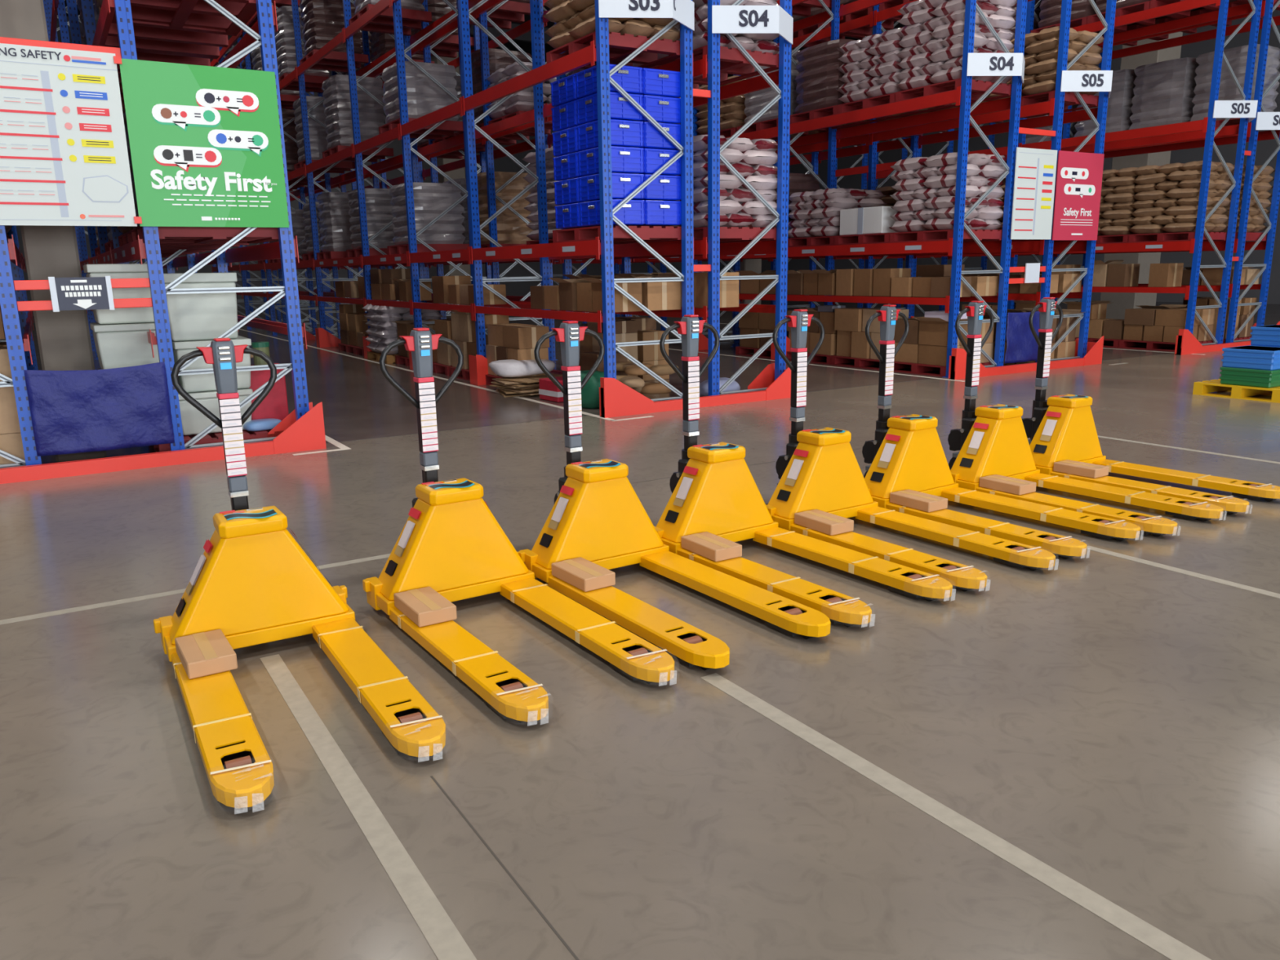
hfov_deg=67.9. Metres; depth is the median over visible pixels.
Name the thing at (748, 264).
trim
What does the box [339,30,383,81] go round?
load
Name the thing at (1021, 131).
spacer
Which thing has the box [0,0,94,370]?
column
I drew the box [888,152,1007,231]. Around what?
load
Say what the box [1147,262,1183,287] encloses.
carton
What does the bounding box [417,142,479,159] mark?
pallet
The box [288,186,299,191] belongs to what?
pallet
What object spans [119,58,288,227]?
poster
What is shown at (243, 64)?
load
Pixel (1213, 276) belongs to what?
carton
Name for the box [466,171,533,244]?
load
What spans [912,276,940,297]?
carton
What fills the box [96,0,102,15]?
load
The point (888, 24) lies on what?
pallet
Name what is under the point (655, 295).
carton
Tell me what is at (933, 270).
carton
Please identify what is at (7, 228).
load
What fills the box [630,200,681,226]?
plastic crate
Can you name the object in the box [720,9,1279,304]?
wall
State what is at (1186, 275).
carton
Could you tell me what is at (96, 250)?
pallet
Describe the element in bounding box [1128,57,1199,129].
load
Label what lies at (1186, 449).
floor marking
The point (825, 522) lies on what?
carton
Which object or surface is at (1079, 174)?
poster
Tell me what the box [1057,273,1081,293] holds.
carton
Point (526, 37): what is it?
trim
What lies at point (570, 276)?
carton
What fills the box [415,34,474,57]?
pallet
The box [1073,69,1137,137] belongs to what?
load
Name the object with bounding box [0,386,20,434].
carton
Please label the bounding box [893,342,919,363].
carton
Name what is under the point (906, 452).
truck
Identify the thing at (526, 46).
ceiling
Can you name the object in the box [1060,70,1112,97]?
aisle sign
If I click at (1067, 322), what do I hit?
carton
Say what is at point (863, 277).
carton
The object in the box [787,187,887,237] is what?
load
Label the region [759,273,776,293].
carton
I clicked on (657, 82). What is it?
plastic crate
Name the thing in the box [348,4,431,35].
pallet
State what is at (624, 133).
plastic crate
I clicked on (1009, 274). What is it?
carton
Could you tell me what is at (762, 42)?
load
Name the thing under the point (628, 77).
plastic crate
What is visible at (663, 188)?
plastic crate
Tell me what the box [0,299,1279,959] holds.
floor
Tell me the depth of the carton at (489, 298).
12.62 m
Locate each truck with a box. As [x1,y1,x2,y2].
[153,337,445,808]
[362,327,674,722]
[518,320,831,670]
[653,314,952,626]
[765,309,1055,591]
[862,304,1140,559]
[947,301,1223,537]
[1022,297,1279,515]
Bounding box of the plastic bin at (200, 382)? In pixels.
[171,335,251,392]
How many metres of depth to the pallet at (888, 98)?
13.20 m
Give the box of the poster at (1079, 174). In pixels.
[1052,150,1104,239]
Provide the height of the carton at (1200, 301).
0.277 m
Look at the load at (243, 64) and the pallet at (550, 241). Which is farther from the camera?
the load at (243, 64)
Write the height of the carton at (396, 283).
0.297 m
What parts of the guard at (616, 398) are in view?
kerb rail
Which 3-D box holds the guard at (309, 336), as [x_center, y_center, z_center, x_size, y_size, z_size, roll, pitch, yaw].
[-7.662,-3.372,21.549,0.500,0.400,0.260,-9,15,-31]
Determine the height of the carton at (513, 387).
0.013 m
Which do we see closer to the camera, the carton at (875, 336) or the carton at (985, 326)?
the carton at (985, 326)
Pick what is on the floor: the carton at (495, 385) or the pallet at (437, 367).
the pallet at (437, 367)
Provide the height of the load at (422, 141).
0.900 m
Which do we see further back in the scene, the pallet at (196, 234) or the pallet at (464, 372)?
the pallet at (464, 372)
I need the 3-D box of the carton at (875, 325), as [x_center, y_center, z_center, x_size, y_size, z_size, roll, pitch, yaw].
[3.512,-2.284,13.600,0.410,0.317,0.493,-8,14,-29]
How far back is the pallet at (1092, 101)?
13.03 m
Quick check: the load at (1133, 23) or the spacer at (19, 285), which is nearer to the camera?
the spacer at (19, 285)
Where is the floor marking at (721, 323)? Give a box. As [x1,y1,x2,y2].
[720,323,1204,355]
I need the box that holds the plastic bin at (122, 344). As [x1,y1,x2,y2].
[89,322,159,369]
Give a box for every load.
[4,225,12,232]
[76,0,86,44]
[92,0,97,26]
[93,0,98,22]
[95,226,99,246]
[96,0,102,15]
[106,226,110,241]
[106,226,112,240]
[116,226,133,233]
[123,111,139,228]
[241,57,253,70]
[250,45,299,95]
[273,5,329,78]
[281,109,298,171]
[290,208,308,255]
[293,96,328,162]
[299,0,362,56]
[302,201,322,253]
[316,191,352,252]
[321,74,387,150]
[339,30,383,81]
[347,188,395,248]
[353,0,425,14]
[361,302,443,354]
[369,31,423,62]
[382,61,458,124]
[389,182,465,244]
[409,0,471,36]
[417,138,428,146]
[442,75,462,137]
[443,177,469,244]
[460,48,532,124]
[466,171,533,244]
[486,61,568,119]
[508,0,529,3]
[522,146,561,239]
[542,0,679,51]
[568,68,584,75]
[632,62,643,66]
[657,0,779,59]
[672,134,777,227]
[679,84,702,135]
[693,75,746,134]
[743,49,799,123]
[753,173,820,239]
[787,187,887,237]
[790,130,825,137]
[791,6,831,22]
[795,39,856,114]
[826,119,879,131]
[836,27,905,102]
[840,0,857,4]
[875,186,897,206]
[876,107,933,121]
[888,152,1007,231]
[894,0,1017,89]
[928,93,991,111]
[986,26,1104,100]
[995,177,1005,230]
[1008,0,1040,33]
[1017,104,1078,143]
[1037,0,1097,28]
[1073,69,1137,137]
[1095,0,1151,13]
[1095,22,1138,32]
[1097,167,1144,235]
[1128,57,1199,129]
[1128,160,1235,233]
[1155,7,1204,19]
[1190,44,1279,121]
[1218,164,1275,232]
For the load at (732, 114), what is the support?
on the pallet at (731, 131)
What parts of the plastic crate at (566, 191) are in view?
handle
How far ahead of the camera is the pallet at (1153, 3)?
15.05 m
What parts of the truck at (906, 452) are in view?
thumb lever, thumb lever, plate, under frame, under frame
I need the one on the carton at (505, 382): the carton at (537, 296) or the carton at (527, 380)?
the carton at (527, 380)
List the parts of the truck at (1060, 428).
thumb lever, plate, under frame, under frame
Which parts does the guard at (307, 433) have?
kerb rail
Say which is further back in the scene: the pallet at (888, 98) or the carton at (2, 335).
the pallet at (888, 98)
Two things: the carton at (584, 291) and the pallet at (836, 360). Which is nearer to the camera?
the carton at (584, 291)
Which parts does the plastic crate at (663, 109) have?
handle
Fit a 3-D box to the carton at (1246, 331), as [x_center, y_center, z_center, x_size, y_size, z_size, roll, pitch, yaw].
[10.293,-2.692,16.524,0.410,0.378,0.493,-9,15,-31]
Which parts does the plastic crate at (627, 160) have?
handle, handle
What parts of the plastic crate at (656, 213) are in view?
handle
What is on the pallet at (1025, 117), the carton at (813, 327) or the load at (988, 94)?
the load at (988, 94)
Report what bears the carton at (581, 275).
on the rack at (713, 249)
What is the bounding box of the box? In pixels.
[817,305,845,311]
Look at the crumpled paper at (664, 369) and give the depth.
10.43 m
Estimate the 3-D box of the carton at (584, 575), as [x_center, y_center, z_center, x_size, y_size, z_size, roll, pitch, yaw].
[-0.256,0.422,4.269,0.160,0.058,0.294,-9,15,-34]
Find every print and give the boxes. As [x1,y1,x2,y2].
[1060,218,1093,220]
[1060,222,1092,222]
[1060,224,1091,225]
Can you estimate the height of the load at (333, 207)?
1.100 m
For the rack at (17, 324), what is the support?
on the floor
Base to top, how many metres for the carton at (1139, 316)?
0.257 m
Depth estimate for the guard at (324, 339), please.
19.37 m
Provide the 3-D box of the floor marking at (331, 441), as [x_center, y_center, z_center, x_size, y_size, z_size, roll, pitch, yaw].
[-8.297,-2.190,17.192,0.070,0.002,21.900,-9,15,-31]
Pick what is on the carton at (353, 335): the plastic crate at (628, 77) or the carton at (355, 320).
the carton at (355, 320)
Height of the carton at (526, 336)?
0.257 m
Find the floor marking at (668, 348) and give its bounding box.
[668,348,964,382]
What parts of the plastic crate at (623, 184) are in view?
handle, handle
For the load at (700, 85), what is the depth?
16.66 m
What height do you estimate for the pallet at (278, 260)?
0.134 m
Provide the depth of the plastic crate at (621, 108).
9.37 m
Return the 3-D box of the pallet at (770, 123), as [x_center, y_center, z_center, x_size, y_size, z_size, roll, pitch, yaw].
[2.286,-5.633,15.232,1.000,0.134,1.100,-9,15,-31]
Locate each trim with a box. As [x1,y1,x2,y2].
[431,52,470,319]
[469,22,551,44]
[732,258,761,345]
[844,27,896,39]
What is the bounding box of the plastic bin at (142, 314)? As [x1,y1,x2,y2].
[83,263,154,324]
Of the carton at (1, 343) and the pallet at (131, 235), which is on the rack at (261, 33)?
the pallet at (131, 235)
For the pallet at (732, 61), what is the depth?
10.16 m
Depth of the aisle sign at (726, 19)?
9.58 m
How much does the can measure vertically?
0.200 m
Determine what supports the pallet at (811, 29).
on the rack at (1056, 117)
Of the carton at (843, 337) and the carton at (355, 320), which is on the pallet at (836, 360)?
the carton at (843, 337)
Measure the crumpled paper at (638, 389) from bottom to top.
0.109 m
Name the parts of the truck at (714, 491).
thumb lever, thumb lever, plate, under frame, under frame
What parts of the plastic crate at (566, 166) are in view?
handle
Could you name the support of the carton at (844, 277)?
on the rack at (956, 246)
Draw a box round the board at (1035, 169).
[1010,146,1057,239]
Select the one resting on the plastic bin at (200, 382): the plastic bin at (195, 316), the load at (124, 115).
the plastic bin at (195, 316)
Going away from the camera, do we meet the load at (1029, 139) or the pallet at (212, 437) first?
the pallet at (212, 437)
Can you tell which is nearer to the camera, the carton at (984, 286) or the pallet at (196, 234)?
the pallet at (196, 234)
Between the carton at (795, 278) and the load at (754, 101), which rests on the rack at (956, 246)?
the carton at (795, 278)
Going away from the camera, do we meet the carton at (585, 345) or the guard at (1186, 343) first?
the carton at (585, 345)
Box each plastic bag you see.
[243,417,281,431]
[488,359,555,377]
[699,377,740,396]
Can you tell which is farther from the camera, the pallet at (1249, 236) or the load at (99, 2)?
the pallet at (1249, 236)
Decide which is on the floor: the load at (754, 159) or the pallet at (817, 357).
the pallet at (817, 357)
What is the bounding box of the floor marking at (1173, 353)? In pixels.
[325,352,1174,444]
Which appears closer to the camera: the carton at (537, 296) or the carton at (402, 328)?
the carton at (537, 296)
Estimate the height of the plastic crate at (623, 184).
0.238 m
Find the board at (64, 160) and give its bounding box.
[0,43,137,226]
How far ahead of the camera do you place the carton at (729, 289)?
10.43 m
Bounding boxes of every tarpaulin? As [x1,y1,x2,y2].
[23,361,174,456]
[1004,311,1039,363]
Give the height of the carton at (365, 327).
0.237 m
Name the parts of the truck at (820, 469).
thumb lever, thumb lever, plate, under frame, under frame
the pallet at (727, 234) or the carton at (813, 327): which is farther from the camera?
the carton at (813, 327)
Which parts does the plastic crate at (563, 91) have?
handle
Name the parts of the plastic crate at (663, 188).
handle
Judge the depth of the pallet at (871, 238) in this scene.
13.52 m
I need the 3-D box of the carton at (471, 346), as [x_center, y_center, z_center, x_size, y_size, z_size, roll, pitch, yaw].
[-2.069,-1.696,12.976,0.410,0.378,0.493,-9,15,-32]
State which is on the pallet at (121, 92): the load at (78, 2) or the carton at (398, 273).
the load at (78, 2)
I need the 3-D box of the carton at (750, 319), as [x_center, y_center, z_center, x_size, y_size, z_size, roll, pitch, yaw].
[1.976,-2.725,15.964,0.697,0.326,0.784,-9,15,-32]
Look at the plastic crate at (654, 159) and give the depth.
9.64 m
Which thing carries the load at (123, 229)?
on the pallet at (122, 239)
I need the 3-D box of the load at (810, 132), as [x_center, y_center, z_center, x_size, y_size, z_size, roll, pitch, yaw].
[3.233,-6.540,17.037,1.094,0.828,1.160,-9,15,-31]
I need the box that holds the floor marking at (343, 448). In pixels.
[292,448,351,455]
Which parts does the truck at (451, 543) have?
thumb lever, thumb lever, plate, under frame, under frame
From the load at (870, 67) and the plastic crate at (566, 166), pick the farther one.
the load at (870, 67)
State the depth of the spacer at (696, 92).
9.68 m
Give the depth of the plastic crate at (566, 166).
9.98 m
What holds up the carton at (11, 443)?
on the floor
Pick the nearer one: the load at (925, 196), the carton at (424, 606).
the carton at (424, 606)
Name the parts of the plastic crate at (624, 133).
handle, handle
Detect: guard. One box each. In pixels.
[0,401,326,484]
[302,330,315,340]
[315,328,341,347]
[362,336,371,359]
[408,351,413,369]
[468,355,488,385]
[599,363,791,417]
[698,333,707,350]
[770,336,790,359]
[948,335,1103,379]
[1174,320,1279,355]
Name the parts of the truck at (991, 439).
thumb lever, plate, under frame, under frame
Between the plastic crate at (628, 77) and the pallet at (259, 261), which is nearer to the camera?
the plastic crate at (628, 77)
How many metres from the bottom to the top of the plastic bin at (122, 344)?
0.385 m
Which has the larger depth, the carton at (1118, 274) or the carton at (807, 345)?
the carton at (1118, 274)
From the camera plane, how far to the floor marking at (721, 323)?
15.66 m
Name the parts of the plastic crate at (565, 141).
handle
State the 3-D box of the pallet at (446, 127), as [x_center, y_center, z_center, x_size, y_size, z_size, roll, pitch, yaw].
[-3.363,-5.404,14.636,1.000,0.134,1.100,-9,15,-31]
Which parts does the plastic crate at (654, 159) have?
handle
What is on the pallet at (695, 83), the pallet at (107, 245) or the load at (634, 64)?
the load at (634, 64)
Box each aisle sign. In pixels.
[598,0,694,31]
[711,4,793,44]
[966,53,1025,83]
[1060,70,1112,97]
[1212,100,1257,122]
[1255,111,1279,129]
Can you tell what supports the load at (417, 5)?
on the pallet at (411, 19)
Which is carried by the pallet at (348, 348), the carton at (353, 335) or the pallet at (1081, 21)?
the carton at (353, 335)
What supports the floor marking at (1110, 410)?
on the floor
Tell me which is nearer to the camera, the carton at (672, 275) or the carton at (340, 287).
the carton at (672, 275)
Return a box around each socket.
[175,597,186,617]
[384,560,397,576]
[538,533,553,547]
[664,510,679,523]
[776,489,791,501]
[870,471,884,482]
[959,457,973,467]
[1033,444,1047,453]
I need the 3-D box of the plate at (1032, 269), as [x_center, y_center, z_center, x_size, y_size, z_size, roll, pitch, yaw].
[5.316,-2.805,12.874,0.290,0.260,0.015,-9,15,-31]
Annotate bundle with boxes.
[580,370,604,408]
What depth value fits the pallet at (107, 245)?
12.00 m
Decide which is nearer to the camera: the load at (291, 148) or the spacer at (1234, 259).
the spacer at (1234, 259)
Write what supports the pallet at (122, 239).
on the rack at (261, 33)
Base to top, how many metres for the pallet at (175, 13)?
0.134 m
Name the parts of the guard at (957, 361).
kerb rail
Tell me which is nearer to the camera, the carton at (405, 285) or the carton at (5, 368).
the carton at (5, 368)
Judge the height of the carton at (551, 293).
0.257 m
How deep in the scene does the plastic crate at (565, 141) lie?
9.93 m
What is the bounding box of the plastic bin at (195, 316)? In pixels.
[163,272,238,341]
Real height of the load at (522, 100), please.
0.700 m
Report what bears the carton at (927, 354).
on the pallet at (916, 368)
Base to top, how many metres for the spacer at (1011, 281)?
0.070 m
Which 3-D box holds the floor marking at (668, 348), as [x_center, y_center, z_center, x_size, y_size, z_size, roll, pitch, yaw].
[0.396,-2.470,17.788,0.070,0.002,14.000,-9,15,-31]
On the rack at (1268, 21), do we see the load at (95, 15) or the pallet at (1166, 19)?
the pallet at (1166, 19)
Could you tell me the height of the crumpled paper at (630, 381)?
0.100 m
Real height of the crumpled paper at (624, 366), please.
0.102 m
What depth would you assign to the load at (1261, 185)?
15.79 m
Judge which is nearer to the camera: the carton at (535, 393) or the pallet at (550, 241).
the carton at (535, 393)
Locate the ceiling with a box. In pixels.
[57,0,905,77]
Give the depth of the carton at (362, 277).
16.72 m
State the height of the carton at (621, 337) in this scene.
0.378 m
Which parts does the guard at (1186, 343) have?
kerb rail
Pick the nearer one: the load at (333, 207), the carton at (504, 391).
the carton at (504, 391)
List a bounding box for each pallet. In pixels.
[94,247,169,257]
[98,246,186,256]
[104,20,237,57]
[104,240,197,254]
[110,240,212,252]
[112,0,257,33]
[116,49,218,70]
[117,70,123,91]
[118,232,230,249]
[120,90,124,106]
[126,227,248,246]
[136,226,279,243]
[151,429,282,452]
[249,16,257,26]
[257,259,265,263]
[267,258,278,262]
[271,0,300,9]
[277,255,302,262]
[278,73,328,93]
[280,93,299,109]
[287,171,324,182]
[288,182,307,186]
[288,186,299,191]
[293,159,355,173]
[299,48,368,72]
[302,253,314,260]
[316,251,346,259]
[322,145,393,162]
[338,343,358,354]
[346,248,387,257]
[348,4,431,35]
[354,346,364,355]
[367,351,398,364]
[378,117,463,139]
[379,59,434,75]
[386,244,469,254]
[395,355,409,366]
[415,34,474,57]
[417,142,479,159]
[432,133,511,151]
[432,361,452,375]
[448,366,470,381]
[457,123,534,144]
[469,0,530,29]
[480,244,526,248]
[485,369,562,386]
[488,111,552,134]
[526,239,552,244]
[546,31,679,69]
[552,226,681,243]
[613,241,707,244]
[648,67,721,88]
[650,44,778,84]
[653,226,776,243]
[695,127,777,140]
[735,346,770,358]
[737,118,828,138]
[786,351,835,364]
[787,235,835,247]
[789,104,886,128]
[791,0,831,17]
[792,22,865,48]
[824,6,902,35]
[830,355,879,369]
[833,232,889,244]
[836,92,944,119]
[861,136,911,144]
[879,0,913,16]
[888,229,1002,243]
[893,78,1011,108]
[893,360,991,376]
[968,116,1029,127]
[981,239,1087,241]
[1020,90,1098,117]
[1030,16,1120,32]
[1070,234,1129,244]
[1075,337,1123,347]
[1086,0,1183,31]
[1097,25,1163,46]
[1117,339,1213,351]
[1127,231,1226,242]
[1130,10,1217,39]
[1148,0,1253,17]
[1192,378,1279,403]
[1193,0,1279,26]
[1211,336,1251,343]
[1213,231,1267,241]
[1215,117,1251,127]
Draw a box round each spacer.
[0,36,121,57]
[13,278,150,290]
[16,297,152,311]
[693,88,711,97]
[693,264,711,271]
[1008,277,1044,284]
[1009,266,1045,272]
[1018,127,1055,136]
[1231,257,1239,261]
[1244,150,1251,155]
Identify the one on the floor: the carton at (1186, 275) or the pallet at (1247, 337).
the pallet at (1247, 337)
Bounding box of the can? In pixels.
[251,342,270,365]
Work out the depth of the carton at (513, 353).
11.69 m
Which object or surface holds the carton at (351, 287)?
on the rack at (545, 252)
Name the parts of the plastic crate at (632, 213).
handle, handle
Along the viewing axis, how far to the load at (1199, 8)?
15.88 m
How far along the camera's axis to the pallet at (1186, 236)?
15.43 m
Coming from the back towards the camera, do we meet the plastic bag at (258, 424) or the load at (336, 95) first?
the load at (336, 95)
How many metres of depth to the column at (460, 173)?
29.39 m
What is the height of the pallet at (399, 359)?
0.134 m
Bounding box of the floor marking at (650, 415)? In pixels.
[610,415,653,421]
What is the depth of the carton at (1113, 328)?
16.34 m
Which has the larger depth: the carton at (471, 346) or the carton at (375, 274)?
the carton at (375, 274)
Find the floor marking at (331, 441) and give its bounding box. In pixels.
[324,435,349,448]
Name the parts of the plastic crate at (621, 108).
handle, handle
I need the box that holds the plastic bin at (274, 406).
[249,363,288,420]
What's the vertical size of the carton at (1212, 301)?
0.277 m
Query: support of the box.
on the carton at (827, 318)
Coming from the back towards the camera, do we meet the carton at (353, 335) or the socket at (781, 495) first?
the carton at (353, 335)
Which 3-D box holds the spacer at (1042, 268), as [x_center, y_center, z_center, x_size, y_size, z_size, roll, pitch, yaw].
[5.228,-2.850,12.854,0.790,0.070,0.030,-9,15,-31]
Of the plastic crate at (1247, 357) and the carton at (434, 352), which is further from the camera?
the carton at (434, 352)
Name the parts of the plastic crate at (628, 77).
handle, handle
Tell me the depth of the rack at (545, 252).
12.41 m
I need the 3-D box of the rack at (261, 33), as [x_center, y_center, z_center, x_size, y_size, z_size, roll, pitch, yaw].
[-7.779,-6.366,13.818,1.180,9.600,16.710,-9,15,-31]
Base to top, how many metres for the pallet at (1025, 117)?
0.134 m
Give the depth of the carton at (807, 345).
14.76 m
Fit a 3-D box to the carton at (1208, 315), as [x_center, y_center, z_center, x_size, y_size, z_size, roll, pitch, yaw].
[9.232,-2.727,15.841,0.410,0.257,0.493,-9,15,-32]
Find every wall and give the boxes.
[16,16,707,315]
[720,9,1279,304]
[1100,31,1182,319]
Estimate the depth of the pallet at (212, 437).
8.08 m
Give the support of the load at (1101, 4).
on the pallet at (1143, 6)
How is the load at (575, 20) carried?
on the pallet at (620, 46)
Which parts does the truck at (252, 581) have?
thumb lever, under frame, thumb lever, plate, under frame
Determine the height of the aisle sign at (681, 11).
0.260 m
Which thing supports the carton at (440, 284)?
on the rack at (545, 252)
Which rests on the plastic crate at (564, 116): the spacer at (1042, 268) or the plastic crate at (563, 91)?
the plastic crate at (563, 91)
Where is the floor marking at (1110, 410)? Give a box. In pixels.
[633,409,1111,483]
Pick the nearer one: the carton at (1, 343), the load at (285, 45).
the carton at (1, 343)
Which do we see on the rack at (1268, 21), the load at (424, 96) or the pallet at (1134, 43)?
the pallet at (1134, 43)
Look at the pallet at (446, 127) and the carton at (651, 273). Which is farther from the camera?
the pallet at (446, 127)
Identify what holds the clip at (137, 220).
attached to the board at (64, 160)
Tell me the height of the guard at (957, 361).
0.400 m
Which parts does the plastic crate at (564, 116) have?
handle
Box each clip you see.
[113,56,121,64]
[133,216,142,223]
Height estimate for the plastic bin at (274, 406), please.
0.530 m
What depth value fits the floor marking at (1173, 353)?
9.36 m
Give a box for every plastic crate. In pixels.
[550,73,577,106]
[551,100,579,132]
[551,126,581,156]
[552,151,582,181]
[553,177,584,204]
[554,203,585,229]
[575,63,642,98]
[576,91,643,124]
[577,119,643,151]
[577,146,644,176]
[578,173,644,201]
[578,199,644,226]
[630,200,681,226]
[637,174,681,200]
[638,67,680,97]
[639,94,680,124]
[639,121,680,150]
[640,148,680,175]
[1219,366,1279,387]
[1221,345,1279,370]
[1249,324,1279,346]
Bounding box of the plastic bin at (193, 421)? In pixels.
[177,387,253,435]
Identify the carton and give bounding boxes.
[0,305,5,339]
[0,342,6,346]
[0,345,12,381]
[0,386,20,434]
[0,432,25,464]
[174,629,237,679]
[334,280,348,297]
[338,303,365,313]
[338,312,366,330]
[339,329,350,344]
[343,280,359,297]
[347,313,367,332]
[349,330,363,346]
[356,332,365,347]
[357,276,364,298]
[362,276,365,297]
[362,320,368,334]
[369,269,382,284]
[370,284,382,299]
[380,284,395,300]
[381,268,410,284]
[390,319,435,338]
[391,277,431,301]
[393,586,457,626]
[394,281,399,300]
[398,343,407,356]
[401,320,435,336]
[431,275,471,303]
[432,349,437,362]
[434,319,452,339]
[436,342,452,365]
[448,284,473,303]
[448,309,485,342]
[450,313,460,340]
[451,339,467,368]
[459,284,493,304]
[466,342,488,369]
[467,284,506,304]
[471,314,509,342]
[485,344,497,375]
[487,323,528,346]
[489,384,539,389]
[490,381,539,388]
[492,378,537,384]
[493,381,539,386]
[496,346,507,377]
[496,373,562,383]
[496,386,539,392]
[496,389,539,396]
[499,388,538,394]
[500,390,538,395]
[502,324,549,349]
[507,347,548,377]
[529,284,559,309]
[538,376,563,402]
[543,285,559,310]
[549,278,590,311]
[551,557,615,591]
[561,274,601,279]
[576,282,592,311]
[577,274,622,277]
[579,333,592,358]
[580,351,627,375]
[581,276,651,312]
[586,318,622,332]
[587,275,653,279]
[591,332,637,361]
[598,319,637,333]
[613,272,662,275]
[613,275,670,278]
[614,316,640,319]
[617,274,657,278]
[617,316,656,330]
[632,273,647,276]
[635,329,668,360]
[637,359,669,380]
[641,280,680,311]
[657,272,681,306]
[681,531,742,561]
[693,271,738,307]
[735,270,776,293]
[738,311,758,328]
[740,327,759,347]
[758,312,775,329]
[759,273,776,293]
[760,328,788,349]
[786,269,826,294]
[786,310,793,331]
[788,331,809,352]
[794,509,853,535]
[798,269,836,294]
[799,307,819,332]
[809,332,836,355]
[813,269,836,295]
[818,311,836,333]
[834,307,872,331]
[835,268,859,295]
[836,330,851,356]
[840,205,899,235]
[850,331,871,358]
[853,268,873,296]
[862,308,908,332]
[870,332,880,359]
[872,268,911,296]
[889,488,947,512]
[890,276,922,297]
[893,318,919,343]
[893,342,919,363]
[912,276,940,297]
[914,316,968,346]
[915,264,964,276]
[918,344,967,366]
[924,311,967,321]
[930,276,971,297]
[961,304,968,310]
[969,271,1022,275]
[969,275,998,296]
[978,474,1036,495]
[980,274,1013,293]
[980,318,994,342]
[980,342,993,363]
[982,309,1030,342]
[991,305,1015,310]
[992,341,995,360]
[993,307,1039,313]
[1003,342,1016,364]
[1008,274,1024,293]
[1013,299,1056,309]
[1016,342,1054,364]
[1018,265,1042,274]
[1019,274,1058,293]
[1022,308,1084,342]
[1051,264,1080,274]
[1051,318,1057,342]
[1053,341,1075,358]
[1053,459,1109,478]
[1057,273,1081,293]
[1062,300,1113,319]
[1075,321,1079,337]
[1088,318,1110,338]
[1092,259,1124,286]
[1102,319,1124,339]
[1106,263,1140,286]
[1123,324,1145,340]
[1124,307,1167,325]
[1137,304,1187,309]
[1142,324,1165,342]
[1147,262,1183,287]
[1155,308,1199,326]
[1163,325,1197,342]
[1173,307,1216,325]
[1181,269,1202,284]
[1182,266,1191,269]
[1182,297,1208,307]
[1195,297,1219,308]
[1196,324,1213,341]
[1200,266,1253,284]
[1208,297,1241,315]
[1211,315,1239,338]
[1228,297,1257,315]
[1236,314,1253,337]
[1244,268,1260,284]
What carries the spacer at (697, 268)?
attached to the rack at (545, 252)
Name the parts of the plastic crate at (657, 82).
handle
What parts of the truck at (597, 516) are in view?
thumb lever, thumb lever, plate, under frame, under frame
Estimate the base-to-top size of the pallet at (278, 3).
0.134 m
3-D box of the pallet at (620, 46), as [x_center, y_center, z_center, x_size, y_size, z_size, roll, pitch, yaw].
[-0.266,-4.376,9.767,1.000,0.134,1.100,-9,15,-31]
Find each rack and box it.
[0,225,41,468]
[43,0,309,450]
[210,0,693,401]
[272,0,791,395]
[542,0,1027,377]
[613,0,1116,362]
[831,0,1262,345]
[871,0,1279,342]
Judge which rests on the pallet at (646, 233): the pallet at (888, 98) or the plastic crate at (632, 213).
the plastic crate at (632, 213)
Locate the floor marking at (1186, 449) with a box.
[1097,435,1279,463]
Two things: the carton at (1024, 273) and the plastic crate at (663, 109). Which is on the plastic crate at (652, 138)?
the plastic crate at (663, 109)
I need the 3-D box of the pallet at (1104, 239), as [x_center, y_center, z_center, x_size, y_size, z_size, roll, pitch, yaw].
[8.278,-4.183,16.547,1.000,0.134,1.100,-9,15,-31]
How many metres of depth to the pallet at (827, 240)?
14.40 m
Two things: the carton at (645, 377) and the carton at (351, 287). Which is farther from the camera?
the carton at (351, 287)
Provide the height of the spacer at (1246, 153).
0.070 m
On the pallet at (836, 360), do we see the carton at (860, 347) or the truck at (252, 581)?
the carton at (860, 347)
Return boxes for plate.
[48,275,115,311]
[1024,262,1039,283]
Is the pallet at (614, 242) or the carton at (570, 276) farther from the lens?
the carton at (570, 276)
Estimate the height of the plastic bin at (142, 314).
0.470 m
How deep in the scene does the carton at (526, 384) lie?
11.26 m
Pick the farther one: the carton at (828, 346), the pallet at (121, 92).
the carton at (828, 346)
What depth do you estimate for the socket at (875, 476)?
5.67 m

